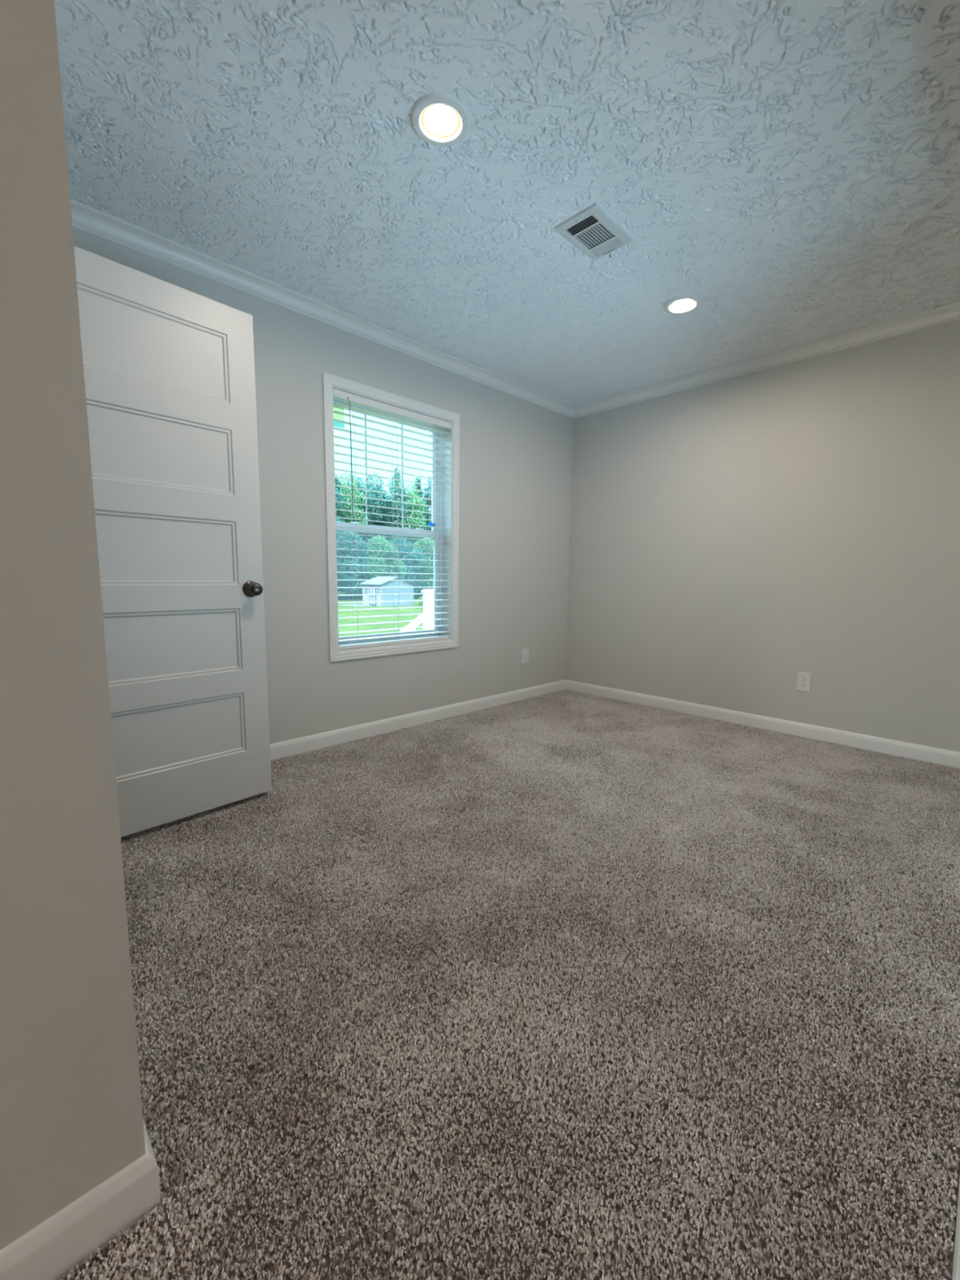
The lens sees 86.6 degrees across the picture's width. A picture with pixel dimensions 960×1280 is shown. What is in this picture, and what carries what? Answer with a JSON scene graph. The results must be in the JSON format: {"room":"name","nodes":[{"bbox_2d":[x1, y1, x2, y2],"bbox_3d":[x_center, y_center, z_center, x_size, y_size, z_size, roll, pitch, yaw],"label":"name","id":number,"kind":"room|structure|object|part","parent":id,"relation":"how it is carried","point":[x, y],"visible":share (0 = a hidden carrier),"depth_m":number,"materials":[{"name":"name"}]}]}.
{"room":"empty bedroom","nodes":[
{"label":"empty bedroom","id":0,"kind":"room"},
{"bbox_2d":[0,0,146,1250],"bbox_3d":[-2.546,-0.239,-0.021,3.872,2.446,1.841,-6,10,-44],"label":"wall","id":1,"kind":"structure","parent":0,"point":[71,1113],"depth_m":0.68,"materials":[{"name":"grey paint"}]},
{"bbox_2d":[73,245,271,837],"bbox_3d":[-1.210,-0.289,1.932,0.170,2.030,0.772,7,9,41],"label":"door","id":2,"kind":"structure","parent":1,"relation":"in","point":[169,368],"depth_m":1.96,"materials":[{"name":"white paint"}]},
{"bbox_3d":[-0.951,-0.214,2.151,0.058,0.055,0.055,7,9,41],"label":"knob","id":3,"kind":"part","parent":2,"relation":"part of","materials":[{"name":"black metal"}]},
{"bbox_2d":[0,680,565,1279],"bbox_3d":[-1.258,0.787,1.378,7.500,0.097,1.854,-6,10,-44],"label":"baseboard","id":4,"kind":"structure","parent":1,"relation":"attached to","point":[50,1250],"depth_m":0.78,"materials":[{"name":"white paint"}]},
{"bbox_2d":[72,226,573,744],"bbox_3d":[-1.927,-0.482,1.968,7.760,2.456,0.160,-6,10,-44],"label":"wall","id":5,"kind":"structure","parent":0,"point":[516,453],"depth_m":3.23,"materials":[{"name":"grey paint"}]},
{"bbox_2d":[70,199,575,418],"bbox_3d":[-0.472,-1.785,3.069,3.628,0.068,0.064,-6,10,-44],"label":"crown molding","id":6,"kind":"structure","parent":5,"relation":"attached to","point":[85,218],"depth_m":2.55,"materials":[{"name":"white paint"}]},
{"bbox_2d":[322,372,459,662],"bbox_3d":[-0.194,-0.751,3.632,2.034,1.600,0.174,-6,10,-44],"label":"window","id":7,"kind":"structure","parent":5,"relation":"in","point":[330,381],"depth_m":3.33,"materials":[{"name":"white paint"}]},
{"bbox_3d":[-0.612,-1.062,3.283,0.834,0.741,0.020,-6,10,-44],"label":"sash","id":8,"kind":"part","parent":7,"relation":"part of","materials":[{"name":"white plastic"}]},
{"bbox_3d":[-0.604,-0.717,3.314,0.874,1.474,0.056,-6,10,-44],"label":"frame","id":9,"kind":"part","parent":7,"relation":"part of","materials":[{"name":"white plastic"}]},
{"bbox_3d":[-0.601,-0.368,3.349,0.842,0.741,0.026,-6,10,-44],"label":"sash","id":10,"kind":"part","parent":7,"relation":"part of","materials":[{"name":"white plastic"}]},
{"bbox_2d":[333,388,451,649],"bbox_3d":[-0.531,-0.706,3.240,0.872,1.470,0.070,-6,10,-44],"label":"window blind","id":11,"kind":"object","parent":7,"relation":"attached to","point":[339,395],"visible":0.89,"depth_m":3.18,"materials":[{"name":"white plastic"}]},
{"bbox_3d":[-0.747,-0.677,3.041,0.013,1.414,0.054,-6,10,-44],"label":"ladder cord","id":12,"kind":"part","parent":11,"relation":"part of","materials":[{"name":"white fabric"}]},
{"bbox_3d":[-0.544,0.012,3.334,0.866,0.022,0.049,-6,10,-44],"label":"rail","id":13,"kind":"part","parent":11,"relation":"part of","materials":[{"name":"white plastic"}]},
{"bbox_3d":[-0.533,-0.700,3.250,0.013,1.414,0.054,-6,10,-44],"label":"ladder cord","id":14,"kind":"part","parent":11,"relation":"part of","materials":[{"name":"white fabric"}]},
{"bbox_3d":[-0.323,-0.723,3.454,0.013,1.414,0.054,-6,10,-44],"label":"ladder cord","id":15,"kind":"part","parent":11,"relation":"part of","materials":[{"name":"white fabric"}]},
{"bbox_3d":[-0.602,-0.367,3.351,0.782,0.647,0.003,-6,10,-44],"label":"pane","id":16,"kind":"part","parent":7,"relation":"part of","materials":[{"name":"clear glass"}]},
{"bbox_2d":[521,648,528,664],"bbox_3d":[0.377,0.137,4.205,0.077,0.122,0.008,-6,10,-44],"label":"wall outlet","id":17,"kind":"object","parent":5,"relation":"attached to","point":[526,651],"visible":1,"depth_m":4.20,"materials":[{"name":"white plastic"}]},
{"bbox_2d":[54,0,959,406],"bbox_3d":[-0.912,-1.541,0.763,7.500,0.013,2.765,-6,10,-44],"label":"ceiling","id":18,"kind":"structure","parent":0,"point":[791,167],"depth_m":1.75,"materials":[{"name":"white paint"}]},
{"bbox_2d":[411,92,469,146],"bbox_3d":[-0.123,-1.626,1.596,0.181,0.014,0.181,-6,10,-44],"label":"recessed light","id":19,"kind":"object","parent":18,"relation":"in","point":[442,119],"visible":1,"depth_m":1.59,"materials":[{"name":"white plastic"}]},
{"bbox_2d":[555,201,634,260],"bbox_3d":[0.477,-1.672,2.110,0.288,0.033,0.196,-6,10,-44],"label":"ceiling vent","id":20,"kind":"object","parent":18,"relation":"in","point":[593,226],"visible":1,"depth_m":2.10,"materials":[{"name":"white metal"}]},
{"bbox_2d":[663,293,701,314],"bbox_3d":[1.052,-1.742,2.645,0.181,0.014,0.181,-6,10,-44],"label":"recessed light","id":21,"kind":"object","parent":18,"relation":"in","point":[685,303],"visible":1,"depth_m":2.64,"materials":[{"name":"white plastic"}]},
{"bbox_2d":[65,691,959,1279],"bbox_3d":[-0.919,0.936,1.090,7.760,0.120,3.085,-6,10,-44],"label":"floor","id":22,"kind":"structure","parent":0,"point":[270,1266],"depth_m":0.98,"materials":[{"name":"grey carpet"}]},
{"bbox_2d":[53,688,959,1279],"bbox_3d":[-0.940,0.869,1.060,7.482,0.019,2.739,-6,10,-44],"label":"carpet","id":23,"kind":"object","parent":22,"relation":"on","point":[617,710],"visible":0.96,"depth_m":1.28,"materials":[{"name":"grey carpet"}]},
{"bbox_2d":[564,320,959,751],"bbox_3d":[1.869,-0.629,3.515,0.160,2.456,2.925,-6,10,-44],"label":"wall","id":24,"kind":"structure","parent":0,"point":[732,539],"depth_m":3.28,"materials":[{"name":"grey paint"}]},
{"bbox_2d":[564,679,959,768],"bbox_3d":[1.737,0.540,3.656,0.013,0.097,2.765,-6,10,-44],"label":"baseboard","id":25,"kind":"structure","parent":24,"relation":"attached to","point":[941,757],"depth_m":3.35,"materials":[{"name":"white paint"}]},
{"bbox_2d":[573,301,959,418],"bbox_3d":[1.746,-1.793,3.350,0.064,0.068,2.765,-6,10,-44],"label":"crown molding","id":26,"kind":"structure","parent":24,"relation":"attached to","point":[950,313],"depth_m":3.17,"materials":[{"name":"white paint"}]},
{"bbox_2d":[796,671,812,692],"bbox_3d":[2.083,0.271,3.273,0.008,0.122,0.077,-6,10,-44],"label":"wall outlet","id":27,"kind":"object","parent":24,"relation":"attached to","point":[804,679],"visible":1,"depth_m":3.27,"materials":[{"name":"white plastic"}]},
{"bbox_2d":[800,682,806,687],"bbox_3d":[2.081,0.290,3.274,0.003,0.029,0.033,-6,10,-44],"label":"receptacle","id":28,"kind":"object","parent":27,"relation":"attached to","point":[802,684],"depth_m":3.27,"materials":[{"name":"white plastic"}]},
{"bbox_2d":[800,676,807,681],"bbox_3d":[2.082,0.252,3.269,0.003,0.029,0.033,-6,10,-44],"label":"receptacle","id":29,"kind":"object","parent":27,"relation":"attached to","point":[802,678],"depth_m":3.27,"materials":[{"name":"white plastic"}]},
{"bbox_3d":[0.060,-0.196,-0.160,7.600,2.456,0.160,-6,10,-44],"label":"wall","id":30,"kind":"structure","parent":0,"visible":0},
{"bbox_2d":[951,1176,959,1279],"bbox_3d":[0.022,0.962,0.080,7.500,0.097,0.013,-6,10,-44],"label":"baseboard","id":31,"kind":"structure","parent":30,"relation":"attached to","point":[956,1265],"depth_m":0.74,"materials":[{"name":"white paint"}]},
{"label":"outside","id":32,"kind":"structure","parent":0,"visible":0},
{"bbox_2d":[337,591,423,636],"bbox_3d":[-12.980,-2.530,40.062,150.000,0.300,110.000,-6,10,-44],"label":"lawn","id":33,"kind":"structure","parent":32,"point":[406,611],"depth_m":29.55,"materials":[{"name":"green plant"}]},
{"bbox_2d":[336,553,342,586],"bbox_3d":[-16.020,-7.490,49.290,4.908,7.262,5.617,0,7,-5],"label":"broadleaf tree","id":34,"kind":"object","parent":33,"relation":"on","point":[339,577],"visible":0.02,"depth_m":50.73,"materials":[{"name":"green plant"}]},
{"bbox_2d":[335,488,346,544],"bbox_3d":[-16.085,-11.536,51.648,5.790,14.688,5.869,-2,7,-18],"label":"broadleaf tree","id":35,"kind":"object","parent":33,"relation":"on","point":[339,498],"visible":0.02,"depth_m":51.25,"materials":[{"name":"green plant"}]},
{"bbox_2d":[334,473,350,593],"bbox_3d":[-15.700,-10.954,53.218,5.916,13.165,5.562,-2,8,-24],"label":"pine tree","id":36,"kind":"object","parent":33,"relation":"on","point":[336,481],"visible":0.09,"depth_m":52.65,"materials":[{"name":"green plant"}]},
{"bbox_2d":[335,471,372,591],"bbox_3d":[-14.448,-11.243,54.991,5.675,13.321,6.211,-6,10,-44],"label":"broadleaf tree","id":37,"kind":"object","parent":33,"relation":"on","point":[347,491],"visible":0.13,"depth_m":53.99,"materials":[{"name":"green plant"}]},
{"bbox_2d":[336,531,373,599],"bbox_3d":[-13.168,-7.331,51.409,5.499,7.381,5.418,2,7,9],"label":"broadleaf tree","id":38,"kind":"object","parent":33,"relation":"on","point":[354,538],"visible":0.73,"depth_m":50.20,"materials":[{"name":"green plant"}]},
{"bbox_2d":[339,604,375,607],"bbox_3d":[-9.824,-2.754,40.746,1.700,0.050,2.600,-6,10,-44],"label":"concrete pad","id":39,"kind":"object","parent":33,"relation":"on","point":[350,605],"visible":0.99,"depth_m":40.56,"materials":[{"name":"grey concrete"}]},
{"bbox_2d":[346,475,368,591],"bbox_3d":[-14.957,-12.534,61.425,5.767,14.302,6.161,-5,9,-36],"label":"broadleaf tree","id":40,"kind":"object","parent":33,"relation":"on","point":[357,477],"visible":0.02,"depth_m":60.23,"materials":[{"name":"green plant"}]},
{"bbox_2d":[348,481,377,591],"bbox_3d":[-13.454,-11.289,56.821,4.895,12.991,5.694,-1,7,-14],"label":"pine tree","id":41,"kind":"object","parent":33,"relation":"on","point":[359,483],"visible":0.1,"depth_m":56.37,"materials":[{"name":"green plant"}]},
{"bbox_2d":[347,472,393,557],"bbox_3d":[-11.921,-11.954,58.193,5.353,14.000,5.956,4,8,25],"label":"broadleaf tree","id":42,"kind":"object","parent":33,"relation":"on","point":[373,495],"visible":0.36,"depth_m":56.85,"materials":[{"name":"green plant"}]},
{"bbox_2d":[352,534,407,593],"bbox_3d":[-10.661,-7.442,53.077,6.121,6.920,4.941,-6,10,-44],"label":"broadleaf tree","id":43,"kind":"object","parent":33,"relation":"on","point":[380,548],"visible":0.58,"depth_m":51.87,"materials":[{"name":"green plant"}]},
{"bbox_2d":[360,576,416,606],"bbox_3d":[-7.644,-4.101,42.397,3.560,2.370,3.050,-6,10,-44],"label":"garden shed","id":44,"kind":"object","parent":33,"relation":"on","point":[368,583],"visible":0.83,"depth_m":41.37,"materials":[{"name":"white wood"}]},
{"bbox_3d":[-8.685,-3.552,41.197,0.018,1.450,0.900,-6,10,-44],"label":"door","id":45,"kind":"part","parent":44,"relation":"part of","materials":[{"name":"white wood"}]},
{"bbox_3d":[-8.697,-3.581,41.181,0.015,1.510,0.960,-6,10,-44],"label":"door trim","id":46,"kind":"part","parent":44,"relation":"part of","materials":[{"name":"white wood"}]},
{"bbox_2d":[379,466,415,561],"bbox_3d":[-9.286,-12.272,58.605,5.016,14.601,6.273,2,7,12],"label":"pine tree","id":47,"kind":"object","parent":33,"relation":"on","point":[393,518],"visible":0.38,"depth_m":57.79,"materials":[{"name":"green plant"}]},
{"bbox_2d":[378,537,426,597],"bbox_3d":[-8.641,-7.840,55.604,5.338,6.880,5.455,-5,9,-40],"label":"broadleaf tree","id":48,"kind":"object","parent":33,"relation":"on","point":[401,548],"visible":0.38,"depth_m":54.97,"materials":[{"name":"green plant"}]},
{"bbox_2d":[385,483,426,574],"bbox_3d":[-8.761,-11.682,59.862,5.224,13.121,5.087,0,7,-6],"label":"broadleaf tree","id":49,"kind":"object","parent":33,"relation":"on","point":[415,500],"visible":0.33,"depth_m":58.67,"materials":[{"name":"green plant"}]},
{"bbox_2d":[400,589,433,631],"bbox_3d":[-0.099,0.649,5.402,4.030,2.316,1.855,-6,10,-44],"label":"porch railing","id":50,"kind":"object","parent":33,"relation":"on","point":[426,597],"depth_m":5.88,"materials":[{"name":"white paint"}]},
{"bbox_3d":[-1.280,0.316,5.282,1.965,1.218,0.070,-6,10,-44],"label":"handrail","id":51,"kind":"part","parent":50,"relation":"part of","materials":[{"name":"white paint"}]},
{"bbox_3d":[-0.584,0.541,6.098,0.130,2.215,0.130,-6,10,-44],"label":"post","id":52,"kind":"part","parent":50,"relation":"part of","materials":[{"name":"white paint"}]},
{"bbox_2d":[404,537,433,597],"bbox_3d":[-6.446,-7.961,57.526,4.271,7.272,4.891,5,8,31],"label":"broadleaf tree","id":53,"kind":"object","parent":33,"relation":"on","point":[427,550],"visible":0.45,"depth_m":56.67,"materials":[{"name":"green plant"}]},
{"bbox_2d":[417,595,423,605],"bbox_3d":[-4.259,-3.480,41.869,1.975,1.419,1.208,-6,10,-44],"label":"bush","id":54,"kind":"object","parent":33,"relation":"on","point":[422,596],"visible":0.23,"depth_m":41.62,"materials":[{"name":"green plant"}]},
{"bbox_2d":[410,476,431,547],"bbox_3d":[-7.654,-12.675,62.756,5.262,14.420,6.274,-6,10,-44],"label":"pine tree","id":55,"kind":"object","parent":33,"relation":"on","point":[418,486],"visible":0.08,"depth_m":61.37,"materials":[{"name":"green plant"}]},
{"bbox_2d":[414,475,433,552],"bbox_3d":[-5.494,-12.861,62.803,5.154,14.826,5.608,1,7,5],"label":"broadleaf tree","id":56,"kind":"object","parent":33,"relation":"on","point":[428,502],"visible":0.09,"depth_m":61.82,"materials":[{"name":"green plant"}]}
]}

